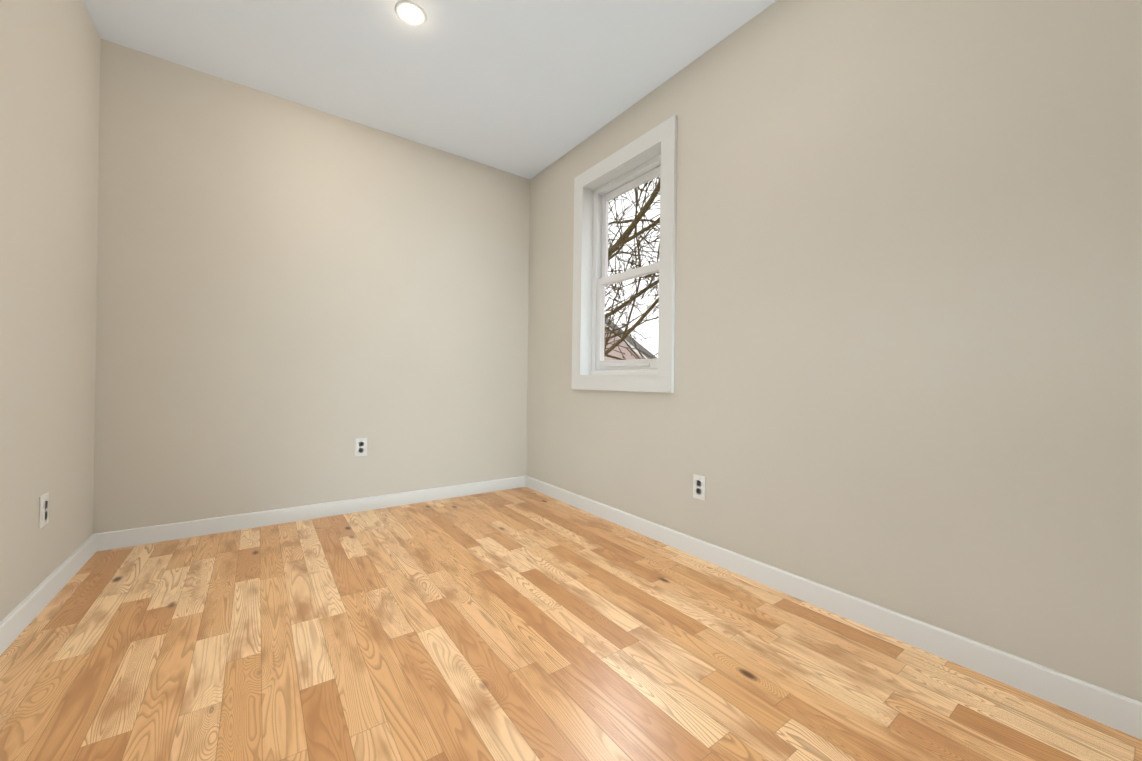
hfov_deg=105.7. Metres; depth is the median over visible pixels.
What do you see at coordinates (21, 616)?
baseboard
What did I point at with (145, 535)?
baseboard
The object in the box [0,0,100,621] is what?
wall
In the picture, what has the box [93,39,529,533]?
wall
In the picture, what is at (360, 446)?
electrical outlet
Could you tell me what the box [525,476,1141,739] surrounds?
baseboard
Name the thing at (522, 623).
floor
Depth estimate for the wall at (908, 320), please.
1.44 m
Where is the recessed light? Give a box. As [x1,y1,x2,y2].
[395,0,426,25]
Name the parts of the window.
window sash, window hardware, window sash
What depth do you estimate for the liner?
2.86 m
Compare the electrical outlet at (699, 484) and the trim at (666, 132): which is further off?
the trim at (666, 132)
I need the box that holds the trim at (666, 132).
[571,115,676,392]
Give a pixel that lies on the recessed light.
(411, 13)
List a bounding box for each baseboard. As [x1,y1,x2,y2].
[0,533,96,654]
[96,476,524,551]
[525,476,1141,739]
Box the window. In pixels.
[591,154,660,374]
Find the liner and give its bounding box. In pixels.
[578,139,662,377]
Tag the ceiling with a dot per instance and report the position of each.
(529, 89)
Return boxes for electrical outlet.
[39,492,48,527]
[355,438,366,455]
[693,474,705,500]
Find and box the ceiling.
[83,0,776,178]
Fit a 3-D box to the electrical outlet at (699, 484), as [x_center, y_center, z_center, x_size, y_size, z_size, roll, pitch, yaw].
[0.619,0.516,2.090,0.008,0.114,0.070,1,0,-36]
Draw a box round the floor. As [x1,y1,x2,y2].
[0,487,1141,760]
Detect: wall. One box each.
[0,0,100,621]
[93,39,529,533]
[526,0,1141,701]
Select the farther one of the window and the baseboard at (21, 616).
the window
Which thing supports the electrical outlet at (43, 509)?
attached to the wall at (49, 100)

